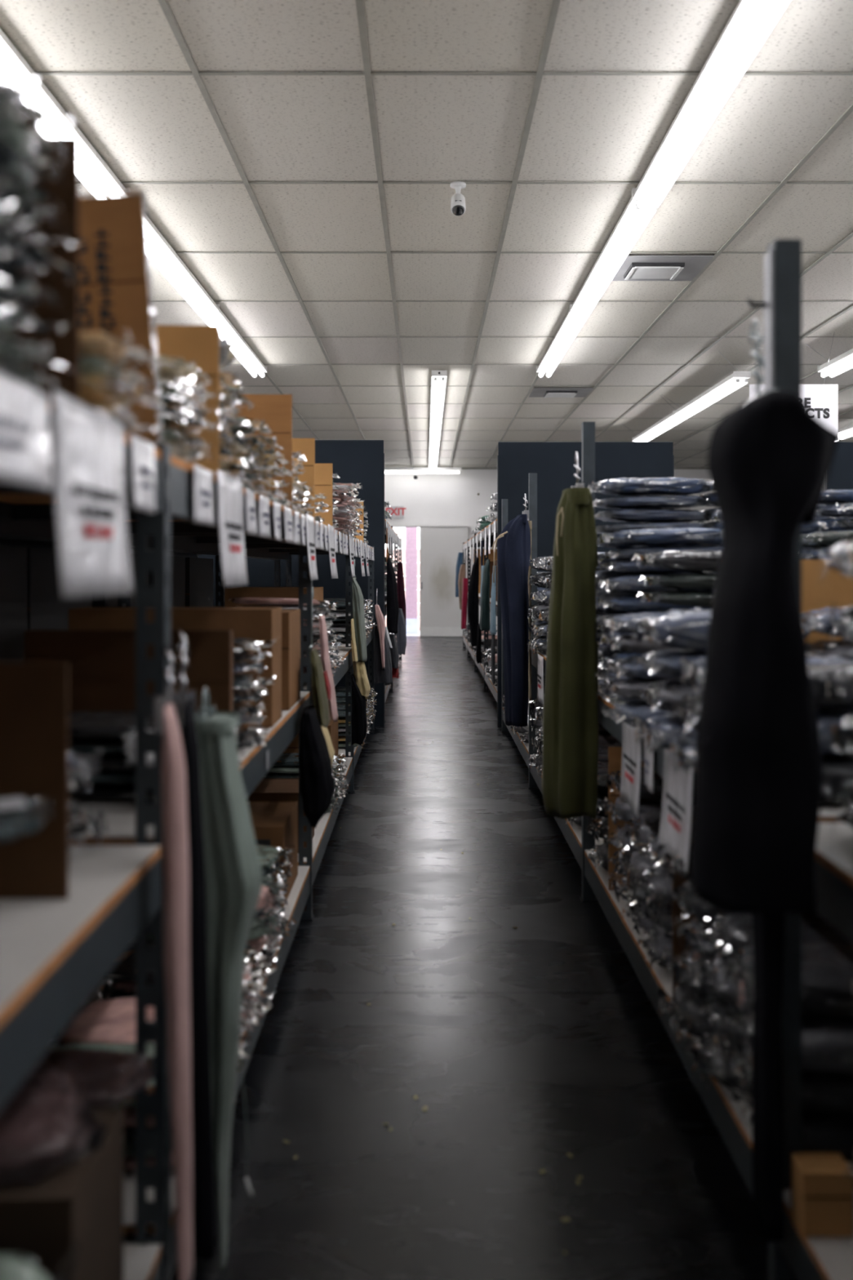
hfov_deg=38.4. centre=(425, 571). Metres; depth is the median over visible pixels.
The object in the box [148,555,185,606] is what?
cardboard box
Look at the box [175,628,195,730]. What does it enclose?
clothes hanger
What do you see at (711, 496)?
garment
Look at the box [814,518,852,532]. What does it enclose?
garment
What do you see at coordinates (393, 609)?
dress
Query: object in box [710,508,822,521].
garment
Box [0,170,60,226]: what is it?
garment
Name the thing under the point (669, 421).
strip light
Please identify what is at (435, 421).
strip light
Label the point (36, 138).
garment
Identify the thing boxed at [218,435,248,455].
garment
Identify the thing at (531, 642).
garment
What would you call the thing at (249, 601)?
garment
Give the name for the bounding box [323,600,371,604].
garment
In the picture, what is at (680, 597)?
garment
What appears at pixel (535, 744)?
garment
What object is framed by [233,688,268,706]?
garment
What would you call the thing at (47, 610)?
cardboard box
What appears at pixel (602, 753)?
garment
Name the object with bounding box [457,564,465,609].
shirt
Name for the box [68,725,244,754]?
garment
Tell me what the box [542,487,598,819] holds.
garment
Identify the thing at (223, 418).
garment
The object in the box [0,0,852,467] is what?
ceiling
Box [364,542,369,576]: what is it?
card
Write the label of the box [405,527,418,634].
pillar
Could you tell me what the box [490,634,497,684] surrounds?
garment
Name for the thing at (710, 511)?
garment
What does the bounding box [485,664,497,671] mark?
garment
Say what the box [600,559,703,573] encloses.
garment
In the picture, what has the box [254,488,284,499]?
garment
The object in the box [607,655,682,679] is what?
garment
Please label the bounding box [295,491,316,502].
garment
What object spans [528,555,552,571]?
garment
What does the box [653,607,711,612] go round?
garment
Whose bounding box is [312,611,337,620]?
garment
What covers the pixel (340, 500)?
garment
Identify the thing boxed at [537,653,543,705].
card
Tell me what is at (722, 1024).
garment
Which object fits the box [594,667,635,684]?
garment
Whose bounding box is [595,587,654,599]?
garment
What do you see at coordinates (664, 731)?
garment
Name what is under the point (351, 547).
card
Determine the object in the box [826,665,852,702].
garment
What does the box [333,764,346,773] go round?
garment
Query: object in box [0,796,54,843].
garment
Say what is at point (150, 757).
garment
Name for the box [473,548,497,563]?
cardboard box
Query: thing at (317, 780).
shirt
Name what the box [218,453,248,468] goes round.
garment
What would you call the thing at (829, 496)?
garment
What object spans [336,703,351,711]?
garment
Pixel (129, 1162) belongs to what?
garment
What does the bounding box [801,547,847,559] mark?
garment
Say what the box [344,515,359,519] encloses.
garment
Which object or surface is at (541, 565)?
garment
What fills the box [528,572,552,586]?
garment
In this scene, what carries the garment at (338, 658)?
on the garment at (337, 663)
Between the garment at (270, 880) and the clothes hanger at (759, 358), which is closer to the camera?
the clothes hanger at (759, 358)
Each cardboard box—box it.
[0,662,68,898]
[0,1107,123,1279]
[12,136,79,401]
[24,630,233,711]
[27,547,92,630]
[68,606,281,727]
[97,553,148,606]
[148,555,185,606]
[152,324,218,475]
[185,557,213,606]
[225,586,323,628]
[226,394,292,509]
[246,778,314,853]
[247,800,297,907]
[281,608,300,710]
[283,720,337,755]
[292,438,315,519]
[315,463,332,525]
[351,501,363,542]
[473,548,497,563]
[478,563,479,593]
[480,562,484,592]
[489,561,493,598]
[494,560,497,601]
[608,746,644,890]
[672,869,696,1001]
[791,1152,852,1236]
[801,560,852,642]
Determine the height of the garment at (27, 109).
0.026 m
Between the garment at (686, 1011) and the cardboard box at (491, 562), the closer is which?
the garment at (686, 1011)
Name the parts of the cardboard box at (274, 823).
panel, panel, panel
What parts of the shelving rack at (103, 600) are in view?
post, post, post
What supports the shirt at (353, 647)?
hanging from the shelving rack at (56, 955)
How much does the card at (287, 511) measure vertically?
0.090 m
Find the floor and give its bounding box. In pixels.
[123,635,767,1279]
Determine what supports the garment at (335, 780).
on the garment at (335, 789)
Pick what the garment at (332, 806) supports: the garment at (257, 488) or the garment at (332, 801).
the garment at (332, 801)
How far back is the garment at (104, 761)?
1.99 m
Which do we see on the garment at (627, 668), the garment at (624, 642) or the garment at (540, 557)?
the garment at (624, 642)
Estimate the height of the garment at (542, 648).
0.080 m
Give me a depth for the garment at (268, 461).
2.88 m
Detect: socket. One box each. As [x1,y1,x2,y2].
[635,202,642,210]
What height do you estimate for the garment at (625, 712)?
0.062 m
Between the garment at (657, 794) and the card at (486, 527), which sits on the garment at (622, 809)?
the garment at (657, 794)
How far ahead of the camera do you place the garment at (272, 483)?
2.89 m
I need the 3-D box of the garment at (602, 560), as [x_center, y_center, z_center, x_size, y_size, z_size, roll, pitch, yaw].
[0.703,-0.038,3.860,0.377,0.055,0.267,0,0,-2]
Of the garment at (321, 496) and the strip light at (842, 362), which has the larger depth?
the strip light at (842, 362)
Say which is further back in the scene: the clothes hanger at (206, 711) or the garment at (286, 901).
the garment at (286, 901)
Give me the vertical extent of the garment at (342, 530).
0.029 m
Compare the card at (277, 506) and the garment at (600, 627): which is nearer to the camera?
the card at (277, 506)
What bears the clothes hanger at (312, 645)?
hanging from the shelving rack at (56, 955)
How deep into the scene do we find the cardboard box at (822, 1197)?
1.70 m
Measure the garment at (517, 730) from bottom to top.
0.082 m
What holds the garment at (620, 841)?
on the garment at (625, 854)
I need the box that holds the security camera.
[450,181,466,215]
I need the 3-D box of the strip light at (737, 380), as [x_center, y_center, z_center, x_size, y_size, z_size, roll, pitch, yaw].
[2.560,-1.643,11.055,0.442,0.240,2.553,0,0,0]
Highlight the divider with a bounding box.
[79,188,161,442]
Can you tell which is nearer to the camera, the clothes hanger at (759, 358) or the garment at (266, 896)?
the clothes hanger at (759, 358)
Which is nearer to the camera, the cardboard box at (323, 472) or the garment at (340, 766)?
the cardboard box at (323, 472)
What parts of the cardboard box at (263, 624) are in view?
panel, panel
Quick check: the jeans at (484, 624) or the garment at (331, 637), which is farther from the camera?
the jeans at (484, 624)
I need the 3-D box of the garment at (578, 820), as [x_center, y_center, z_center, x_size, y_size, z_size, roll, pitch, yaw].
[0.680,0.884,4.441,0.357,0.076,0.238,-1,0,-4]
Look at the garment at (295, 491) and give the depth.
3.47 m
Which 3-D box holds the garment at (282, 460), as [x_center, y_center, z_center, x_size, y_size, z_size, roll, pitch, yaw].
[-0.525,-0.287,3.170,0.351,0.026,0.209,0,0,-4]
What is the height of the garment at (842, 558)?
0.078 m
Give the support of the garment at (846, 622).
on the garment at (844, 679)
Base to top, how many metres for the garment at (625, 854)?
0.068 m
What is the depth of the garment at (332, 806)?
4.74 m
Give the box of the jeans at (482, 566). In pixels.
[480,565,484,601]
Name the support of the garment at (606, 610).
on the garment at (600, 627)
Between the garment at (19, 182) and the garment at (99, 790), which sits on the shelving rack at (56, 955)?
the garment at (99, 790)
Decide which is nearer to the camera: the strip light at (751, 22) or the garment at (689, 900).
the garment at (689, 900)
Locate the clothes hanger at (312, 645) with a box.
[308,586,315,649]
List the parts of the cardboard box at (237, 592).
panel, panel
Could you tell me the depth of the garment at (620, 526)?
3.76 m
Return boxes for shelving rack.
[0,397,374,1279]
[0,535,280,606]
[384,515,402,721]
[462,519,497,702]
[501,239,852,1279]
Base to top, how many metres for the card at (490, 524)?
0.240 m
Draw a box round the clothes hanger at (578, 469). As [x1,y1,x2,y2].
[570,451,584,488]
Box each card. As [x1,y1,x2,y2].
[0,373,53,490]
[53,389,133,598]
[129,434,155,513]
[193,463,214,526]
[217,470,247,586]
[245,488,257,535]
[258,493,270,538]
[273,501,281,541]
[284,506,293,542]
[293,511,300,544]
[301,513,306,546]
[306,513,318,580]
[315,520,319,548]
[320,522,324,550]
[324,524,328,551]
[328,524,337,578]
[334,529,337,552]
[338,531,342,553]
[342,533,346,554]
[345,534,348,555]
[348,534,355,577]
[353,537,355,556]
[355,538,357,557]
[357,540,359,557]
[360,539,365,576]
[363,542,364,559]
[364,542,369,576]
[367,545,369,559]
[371,546,373,560]
[387,523,389,553]
[390,525,391,554]
[391,527,393,555]
[393,529,395,555]
[469,538,471,559]
[480,530,481,555]
[484,527,486,555]
[488,524,490,554]
[493,520,495,549]
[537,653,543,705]
[620,721,641,817]
[643,737,653,793]
[658,748,693,875]
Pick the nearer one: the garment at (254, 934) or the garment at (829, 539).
the garment at (254, 934)
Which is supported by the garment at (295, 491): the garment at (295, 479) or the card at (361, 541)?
the garment at (295, 479)
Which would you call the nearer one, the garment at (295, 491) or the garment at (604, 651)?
the garment at (295, 491)
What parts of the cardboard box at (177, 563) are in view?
panel, panel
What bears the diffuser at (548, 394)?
attached to the ceiling vent at (544, 393)
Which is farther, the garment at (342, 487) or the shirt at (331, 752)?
the garment at (342, 487)
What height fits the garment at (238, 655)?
0.021 m
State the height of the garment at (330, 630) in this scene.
0.026 m
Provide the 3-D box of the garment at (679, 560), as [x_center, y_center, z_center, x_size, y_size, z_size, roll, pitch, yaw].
[0.757,-0.028,3.248,0.393,0.061,0.256,0,0,1]
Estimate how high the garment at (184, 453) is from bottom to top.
0.029 m
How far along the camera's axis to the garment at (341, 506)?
5.26 m
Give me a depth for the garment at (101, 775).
1.99 m
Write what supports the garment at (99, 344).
on the garment at (95, 365)
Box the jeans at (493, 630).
[489,565,497,635]
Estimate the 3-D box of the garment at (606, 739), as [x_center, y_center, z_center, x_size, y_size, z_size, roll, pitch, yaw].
[0.685,0.709,5.138,0.373,0.091,0.252,0,0,2]
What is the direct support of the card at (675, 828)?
attached to the shelving rack at (799, 1257)
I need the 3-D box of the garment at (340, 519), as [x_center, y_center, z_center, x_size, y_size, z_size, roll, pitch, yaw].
[-0.473,-0.229,5.318,0.345,0.030,0.244,0,0,4]
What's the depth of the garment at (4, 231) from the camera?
1.02 m
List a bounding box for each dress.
[386,555,399,633]
[467,557,479,646]
[475,624,481,663]
[691,389,840,913]
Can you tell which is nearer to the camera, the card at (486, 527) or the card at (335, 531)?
the card at (335, 531)
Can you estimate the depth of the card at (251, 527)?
2.48 m
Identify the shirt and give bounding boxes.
[299,705,334,828]
[311,648,329,728]
[319,614,337,722]
[320,724,334,767]
[323,671,331,701]
[351,577,367,662]
[351,617,358,662]
[374,604,385,669]
[385,626,392,648]
[396,562,406,625]
[455,552,462,597]
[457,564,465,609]
[461,577,467,629]
[480,540,484,568]
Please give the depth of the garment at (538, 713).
5.41 m
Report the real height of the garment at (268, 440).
0.033 m
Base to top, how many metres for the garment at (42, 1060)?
0.075 m
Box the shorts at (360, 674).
[353,660,370,697]
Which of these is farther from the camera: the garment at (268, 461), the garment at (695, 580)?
the garment at (695, 580)
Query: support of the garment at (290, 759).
on the garment at (287, 769)
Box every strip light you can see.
[0,28,129,197]
[129,192,218,318]
[202,304,266,377]
[384,466,462,473]
[428,455,438,471]
[429,412,442,440]
[429,437,439,458]
[430,370,447,416]
[536,310,586,377]
[569,189,657,318]
[622,397,683,441]
[632,0,790,208]
[662,351,755,420]
[805,343,852,377]
[838,423,852,439]
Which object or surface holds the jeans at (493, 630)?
hanging from the shelving rack at (481, 667)
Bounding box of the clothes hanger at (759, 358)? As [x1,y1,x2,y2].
[744,318,778,403]
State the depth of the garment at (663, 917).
2.86 m
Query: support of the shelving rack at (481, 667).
on the floor
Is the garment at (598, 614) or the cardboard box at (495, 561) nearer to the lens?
the garment at (598, 614)
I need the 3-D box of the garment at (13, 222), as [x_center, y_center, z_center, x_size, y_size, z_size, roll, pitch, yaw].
[-0.514,-0.325,1.149,0.340,0.025,0.178,0,0,2]
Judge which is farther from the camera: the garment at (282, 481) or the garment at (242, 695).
the garment at (282, 481)
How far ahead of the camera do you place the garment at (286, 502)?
3.17 m
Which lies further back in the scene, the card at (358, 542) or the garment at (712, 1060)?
the card at (358, 542)
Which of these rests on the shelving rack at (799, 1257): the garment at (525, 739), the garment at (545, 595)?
the garment at (525, 739)
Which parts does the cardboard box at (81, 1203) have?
panel, panel, panel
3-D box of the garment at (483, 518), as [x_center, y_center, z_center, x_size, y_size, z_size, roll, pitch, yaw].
[0.681,-0.517,11.904,0.345,0.070,0.238,0,-1,3]
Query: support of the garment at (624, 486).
on the garment at (658, 502)
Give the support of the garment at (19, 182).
on the garment at (28, 205)
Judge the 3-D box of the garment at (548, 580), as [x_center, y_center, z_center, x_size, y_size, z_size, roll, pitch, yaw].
[0.661,0.043,4.952,0.357,0.071,0.238,-1,0,0]
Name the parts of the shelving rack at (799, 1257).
post, post, foot plate, post, foot plate, post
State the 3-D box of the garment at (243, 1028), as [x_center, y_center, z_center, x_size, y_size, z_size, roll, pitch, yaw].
[-0.507,0.861,2.265,0.353,0.028,0.244,0,0,3]
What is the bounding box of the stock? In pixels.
[54,473,852,1046]
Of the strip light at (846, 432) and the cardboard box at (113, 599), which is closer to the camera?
the cardboard box at (113, 599)
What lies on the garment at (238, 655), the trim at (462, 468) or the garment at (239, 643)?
the garment at (239, 643)
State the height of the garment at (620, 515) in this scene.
0.043 m
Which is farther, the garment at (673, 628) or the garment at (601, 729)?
the garment at (601, 729)
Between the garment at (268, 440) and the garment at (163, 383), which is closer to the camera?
the garment at (163, 383)
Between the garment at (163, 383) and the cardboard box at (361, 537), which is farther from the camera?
the cardboard box at (361, 537)
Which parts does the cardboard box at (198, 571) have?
panel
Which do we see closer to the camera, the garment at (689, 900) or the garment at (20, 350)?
the garment at (20, 350)
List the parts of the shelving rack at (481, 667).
post, post, post, post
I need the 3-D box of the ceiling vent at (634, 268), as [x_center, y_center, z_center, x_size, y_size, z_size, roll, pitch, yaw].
[1.325,-1.747,7.120,0.570,0.034,0.580,0,0,0]
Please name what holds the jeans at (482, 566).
hanging from the shelving rack at (481, 667)
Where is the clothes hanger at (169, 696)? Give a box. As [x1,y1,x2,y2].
[154,645,182,733]
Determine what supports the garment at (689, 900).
on the garment at (698, 944)
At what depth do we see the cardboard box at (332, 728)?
5.36 m
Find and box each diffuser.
[546,392,575,397]
[628,266,680,279]
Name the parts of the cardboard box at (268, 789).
panel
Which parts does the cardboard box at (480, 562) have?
panel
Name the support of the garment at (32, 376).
on the shelving rack at (56, 955)
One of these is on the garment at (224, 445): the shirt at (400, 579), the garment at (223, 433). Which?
the garment at (223, 433)
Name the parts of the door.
kick plate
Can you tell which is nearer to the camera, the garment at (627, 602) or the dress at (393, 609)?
the garment at (627, 602)
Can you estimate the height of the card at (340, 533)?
0.090 m
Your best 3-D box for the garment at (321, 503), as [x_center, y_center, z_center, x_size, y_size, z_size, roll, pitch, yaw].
[-0.519,-0.240,4.308,0.353,0.026,0.244,0,0,0]
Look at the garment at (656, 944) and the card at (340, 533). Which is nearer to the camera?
the garment at (656, 944)
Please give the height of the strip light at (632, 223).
0.099 m
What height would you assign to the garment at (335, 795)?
0.025 m
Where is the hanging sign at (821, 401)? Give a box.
[749,334,838,433]
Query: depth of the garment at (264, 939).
2.83 m
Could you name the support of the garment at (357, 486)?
on the stock
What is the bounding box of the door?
[390,524,470,636]
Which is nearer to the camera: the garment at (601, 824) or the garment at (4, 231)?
the garment at (4, 231)
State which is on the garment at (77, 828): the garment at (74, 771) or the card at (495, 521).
the garment at (74, 771)
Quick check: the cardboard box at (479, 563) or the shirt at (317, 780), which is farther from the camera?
the cardboard box at (479, 563)
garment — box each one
[0,62,83,128]
[0,91,74,164]
[0,117,68,183]
[0,160,62,212]
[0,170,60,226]
[0,186,4,212]
[0,200,83,248]
[0,221,9,248]
[0,226,74,285]
[0,248,18,257]
[0,255,66,308]
[0,277,11,293]
[0,292,66,338]
[0,336,74,371]
[0,351,66,391]
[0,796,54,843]
[0,1064,106,1185]
[0,1243,79,1279]
[25,1053,45,1079]
[40,1045,155,1107]
[48,1042,212,1108]
[52,1017,251,1044]
[55,997,249,1044]
[68,711,181,738]
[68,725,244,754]
[68,746,102,795]
[68,782,154,799]
[68,798,107,864]
[73,747,239,769]
[76,760,243,783]
[79,328,160,368]
[79,354,150,391]
[79,374,164,410]
[93,408,163,431]
[97,984,263,1012]
[99,960,271,999]
[103,939,271,982]
[108,952,281,992]
[122,728,181,767]
[123,1099,237,1169]
[123,1108,171,1127]
[123,1126,213,1137]
[123,1133,173,1156]
[133,929,285,956]
[146,913,287,941]
[155,355,212,384]
[155,375,230,399]
[157,391,224,415]
[158,405,231,434]
[160,426,209,451]
[160,438,217,462]
[161,702,193,1279]
[181,702,215,1261]
[195,711,262,1271]
[218,328,240,369]
[218,371,243,392]
[218,386,253,410]
[218,395,240,415]
[218,408,254,426]
[218,422,247,438]
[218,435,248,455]
[218,443,258,457]
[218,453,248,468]
[218,457,274,472]
[218,469,253,483]
[221,469,269,483]
[222,429,264,450]
[228,597,329,605]
[229,416,271,434]
[233,637,278,652]
[233,650,271,662]
[233,660,266,674]
[233,672,274,690]
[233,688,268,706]
[233,700,268,718]
[235,604,330,613]
[235,724,263,742]
[235,727,270,749]
[236,1035,252,1074]
[238,713,266,726]
[240,455,278,467]
[240,991,275,1030]
[243,475,278,487]
[243,483,271,495]
[244,434,283,449]
[245,445,281,457]
[246,602,337,609]
[248,467,285,476]
[250,909,281,933]
[253,888,285,918]
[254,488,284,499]
[256,844,296,867]
[256,884,288,913]
[258,453,290,466]
[261,862,290,879]
[262,465,293,477]
[262,768,340,778]
[262,863,292,888]
[264,479,288,488]
[267,763,338,774]
[269,496,293,506]
[271,752,342,766]
[271,897,288,919]
[274,915,297,945]
[292,450,306,461]
[292,460,304,469]
[292,466,304,475]
[292,475,302,484]
[292,480,314,492]
[292,485,309,495]
[292,494,310,502]
[292,502,320,509]
[293,508,315,515]
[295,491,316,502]
[303,611,332,621]
[303,621,331,628]
[303,634,337,641]
[305,619,333,627]
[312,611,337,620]
[314,515,324,523]
[314,628,336,635]
[315,493,326,499]
[315,501,328,507]
[315,506,328,512]
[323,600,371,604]
[324,801,340,813]
[326,625,351,631]
[328,640,342,648]
[329,654,343,661]
[330,611,367,617]
[330,658,345,667]
[330,797,339,807]
[331,621,366,626]
[331,787,342,800]
[332,484,355,491]
[332,489,358,497]
[332,497,351,504]
[332,503,355,510]
[332,509,358,516]
[332,515,356,523]
[332,523,351,527]
[333,527,355,533]
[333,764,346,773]
[333,774,340,784]
[333,784,341,795]
[334,482,361,488]
[334,686,373,692]
[335,692,375,697]
[336,697,371,703]
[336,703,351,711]
[336,774,346,785]
[337,711,351,717]
[337,741,365,748]
[337,781,350,793]
[339,520,362,524]
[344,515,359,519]
[348,497,364,502]
[351,673,366,745]
[373,624,392,684]
[388,633,398,668]
[395,608,406,654]
[478,515,492,522]
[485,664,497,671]
[489,512,497,519]
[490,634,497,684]
[491,514,530,727]
[510,724,528,734]
[519,732,538,742]
[525,637,546,650]
[528,520,532,701]
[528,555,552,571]
[528,556,544,570]
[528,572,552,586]
[528,603,549,621]
[528,619,547,631]
[528,696,544,714]
[528,753,542,768]
[529,635,546,641]
[529,715,542,730]
[529,736,542,749]
[530,589,547,602]
[532,624,548,636]
[532,640,546,654]
[533,588,551,603]
[533,704,543,722]
[534,608,549,622]
[535,555,552,570]
[535,726,542,742]
[537,573,551,583]
[537,715,608,732]
[537,742,542,760]
[537,764,542,776]
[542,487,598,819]
[543,577,596,590]
[545,556,600,568]
[564,815,602,827]
[585,843,608,871]
[587,476,711,496]
[588,817,608,844]
[591,798,608,818]
[592,495,712,509]
[594,508,715,523]
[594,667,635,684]
[595,522,715,534]
[595,569,707,580]
[595,574,714,593]
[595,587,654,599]
[595,594,711,613]
[595,603,642,613]
[595,611,625,634]
[595,629,636,644]
[595,688,631,702]
[596,537,709,549]
[596,552,622,567]
[596,614,622,631]
[597,527,723,546]
[597,760,608,777]
[597,771,608,800]
[598,645,622,658]
[598,731,622,748]
[598,746,608,762]
[599,650,643,666]
[599,677,663,699]
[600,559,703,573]
[600,612,666,634]
[601,699,674,727]
[602,546,722,559]
[604,633,671,653]
[604,796,694,825]
[604,824,642,853]
[606,766,663,801]
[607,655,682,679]
[607,848,633,879]
[607,871,635,904]
[617,850,658,888]
[617,880,657,911]
[620,902,658,935]
[621,810,694,849]
[631,550,720,572]
[633,608,811,651]
[633,648,706,676]
[633,712,697,753]
[633,831,693,871]
[635,864,672,905]
[635,926,672,971]
[636,590,713,606]
[636,677,702,713]
[638,573,716,589]
[640,902,672,936]
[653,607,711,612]
[656,840,692,881]
[657,986,712,1041]
[658,880,726,923]
[662,947,719,999]
[666,742,696,775]
[671,691,848,734]
[675,915,723,960]
[680,652,852,691]
[680,1031,749,1093]
[690,950,753,1007]
[696,991,747,1048]
[697,492,718,506]
[697,911,851,966]
[699,507,719,519]
[702,520,722,528]
[704,571,716,573]
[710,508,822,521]
[717,521,828,534]
[720,941,852,1017]
[721,1039,852,1112]
[728,1000,852,1075]
[733,1089,852,1161]
[751,912,784,1241]
[801,530,852,548]
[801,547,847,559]
[801,606,850,636]
[807,639,852,660]
[808,662,852,710]
[814,516,833,520]
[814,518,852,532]
[816,504,852,517]
[816,708,852,755]
[817,536,852,580]
[819,489,852,504]
[820,753,852,804]
[826,599,852,649]
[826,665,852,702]
[826,781,852,833]
[827,714,852,765]
[829,517,852,528]
[834,629,852,645]
[835,502,852,514]
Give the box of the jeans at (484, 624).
[479,559,492,631]
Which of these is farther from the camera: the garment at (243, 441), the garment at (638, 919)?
the garment at (638, 919)
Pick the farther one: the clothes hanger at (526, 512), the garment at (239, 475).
the clothes hanger at (526, 512)
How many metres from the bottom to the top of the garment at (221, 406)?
0.025 m
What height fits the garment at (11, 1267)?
0.090 m
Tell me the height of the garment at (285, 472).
0.029 m
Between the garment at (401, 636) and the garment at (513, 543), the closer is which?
the garment at (513, 543)
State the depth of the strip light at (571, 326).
9.07 m
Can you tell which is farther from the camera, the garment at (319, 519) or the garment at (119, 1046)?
the garment at (319, 519)
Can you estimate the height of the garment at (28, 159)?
0.029 m
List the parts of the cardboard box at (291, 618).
panel, panel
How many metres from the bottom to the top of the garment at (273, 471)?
0.024 m
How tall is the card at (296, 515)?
0.090 m
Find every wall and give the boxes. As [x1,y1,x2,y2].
[384,466,825,635]
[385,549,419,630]
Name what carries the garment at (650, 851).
on the garment at (655, 882)
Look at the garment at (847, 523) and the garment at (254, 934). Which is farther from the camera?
the garment at (847, 523)
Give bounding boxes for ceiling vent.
[528,387,593,398]
[611,255,714,280]
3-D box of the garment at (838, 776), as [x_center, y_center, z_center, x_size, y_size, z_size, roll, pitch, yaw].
[0.661,0.336,2.018,0.356,0.075,0.191,0,0,3]
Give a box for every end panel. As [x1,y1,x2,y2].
[197,440,384,725]
[497,441,674,727]
[825,441,852,505]
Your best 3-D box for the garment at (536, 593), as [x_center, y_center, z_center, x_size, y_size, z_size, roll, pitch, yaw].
[0.660,0.110,5.609,0.357,0.067,0.238,0,0,3]
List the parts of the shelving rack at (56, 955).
post, post, post, post, foot plate, post, post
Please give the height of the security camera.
0.149 m
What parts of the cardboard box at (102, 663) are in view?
panel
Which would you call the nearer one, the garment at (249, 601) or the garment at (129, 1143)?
the garment at (129, 1143)
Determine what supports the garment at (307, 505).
on the garment at (300, 512)
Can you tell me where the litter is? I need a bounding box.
[283,783,582,1253]
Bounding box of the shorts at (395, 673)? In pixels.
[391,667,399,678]
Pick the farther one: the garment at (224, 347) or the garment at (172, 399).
the garment at (224, 347)
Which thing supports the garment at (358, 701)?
hanging from the shelving rack at (56, 955)
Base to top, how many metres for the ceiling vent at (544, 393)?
0.034 m
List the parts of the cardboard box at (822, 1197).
panel, panel, panel, panel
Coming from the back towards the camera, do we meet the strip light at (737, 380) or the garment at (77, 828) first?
the strip light at (737, 380)
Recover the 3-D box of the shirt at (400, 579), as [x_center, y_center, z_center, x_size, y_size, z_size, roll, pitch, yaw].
[-0.228,0.210,11.603,0.090,0.598,0.330,0,0,-2]
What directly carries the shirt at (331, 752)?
hanging from the shelving rack at (56, 955)
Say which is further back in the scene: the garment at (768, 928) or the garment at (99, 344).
the garment at (768, 928)
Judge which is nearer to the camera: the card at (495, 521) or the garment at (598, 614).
the garment at (598, 614)
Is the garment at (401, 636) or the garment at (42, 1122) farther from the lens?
the garment at (401, 636)
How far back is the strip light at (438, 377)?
11.46 m
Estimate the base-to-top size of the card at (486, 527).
0.240 m
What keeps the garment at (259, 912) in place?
on the garment at (258, 922)
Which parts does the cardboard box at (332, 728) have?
panel, panel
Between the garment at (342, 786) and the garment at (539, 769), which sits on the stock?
the garment at (342, 786)
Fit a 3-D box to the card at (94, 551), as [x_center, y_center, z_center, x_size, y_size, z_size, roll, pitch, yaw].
[-0.348,-0.074,1.304,0.017,0.199,0.267,0,0,0]
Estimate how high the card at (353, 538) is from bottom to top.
0.090 m
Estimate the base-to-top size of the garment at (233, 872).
0.886 m
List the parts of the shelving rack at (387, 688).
post, post, post, post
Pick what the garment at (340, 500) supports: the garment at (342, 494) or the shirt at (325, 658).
the garment at (342, 494)
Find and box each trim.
[392,526,420,636]
[462,467,707,469]
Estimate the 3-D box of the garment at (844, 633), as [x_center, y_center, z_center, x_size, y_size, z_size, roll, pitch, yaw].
[0.945,0.112,2.265,0.339,0.076,0.238,0,0,0]
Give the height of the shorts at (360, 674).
0.172 m
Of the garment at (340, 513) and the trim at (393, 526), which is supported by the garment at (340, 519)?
the garment at (340, 513)
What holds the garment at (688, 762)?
on the shelving rack at (799, 1257)
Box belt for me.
[386,528,388,562]
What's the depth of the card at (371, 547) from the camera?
8.10 m
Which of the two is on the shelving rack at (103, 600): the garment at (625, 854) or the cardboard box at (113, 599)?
the cardboard box at (113, 599)
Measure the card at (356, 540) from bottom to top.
0.090 m
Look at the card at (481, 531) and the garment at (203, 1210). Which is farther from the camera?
the card at (481, 531)
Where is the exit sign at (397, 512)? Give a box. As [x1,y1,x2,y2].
[386,506,405,518]
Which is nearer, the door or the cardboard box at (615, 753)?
the cardboard box at (615, 753)
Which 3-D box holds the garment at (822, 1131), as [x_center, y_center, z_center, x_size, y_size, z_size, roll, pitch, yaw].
[0.695,0.887,1.988,0.357,0.069,0.224,0,0,0]
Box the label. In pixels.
[0,796,27,810]
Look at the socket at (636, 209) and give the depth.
5.66 m
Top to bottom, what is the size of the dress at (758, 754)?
0.663 m
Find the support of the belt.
hanging from the shelving rack at (387, 688)
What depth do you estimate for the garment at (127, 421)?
1.41 m
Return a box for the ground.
[385,616,419,635]
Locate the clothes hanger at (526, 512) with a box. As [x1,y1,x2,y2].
[522,493,528,520]
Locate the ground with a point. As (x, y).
(385, 616)
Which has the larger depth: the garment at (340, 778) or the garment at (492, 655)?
the garment at (492, 655)
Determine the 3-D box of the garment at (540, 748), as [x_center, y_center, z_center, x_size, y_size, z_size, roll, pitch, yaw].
[0.685,0.796,5.438,0.383,0.100,0.256,0,-1,4]
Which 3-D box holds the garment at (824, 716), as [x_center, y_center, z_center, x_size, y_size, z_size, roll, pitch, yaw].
[0.672,0.261,2.030,0.349,0.072,0.190,0,0,0]
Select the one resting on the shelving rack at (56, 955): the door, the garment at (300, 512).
the garment at (300, 512)
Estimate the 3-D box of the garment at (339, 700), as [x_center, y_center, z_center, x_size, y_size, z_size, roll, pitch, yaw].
[-0.491,0.753,7.150,0.345,0.023,0.248,0,0,1]
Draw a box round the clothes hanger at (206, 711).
[195,686,216,744]
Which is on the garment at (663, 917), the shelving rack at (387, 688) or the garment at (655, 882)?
the garment at (655, 882)
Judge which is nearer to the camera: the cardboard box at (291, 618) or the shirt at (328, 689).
the cardboard box at (291, 618)
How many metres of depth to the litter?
2.30 m
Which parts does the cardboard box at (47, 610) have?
panel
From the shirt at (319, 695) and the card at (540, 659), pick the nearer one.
the shirt at (319, 695)
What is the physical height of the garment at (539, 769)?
0.082 m

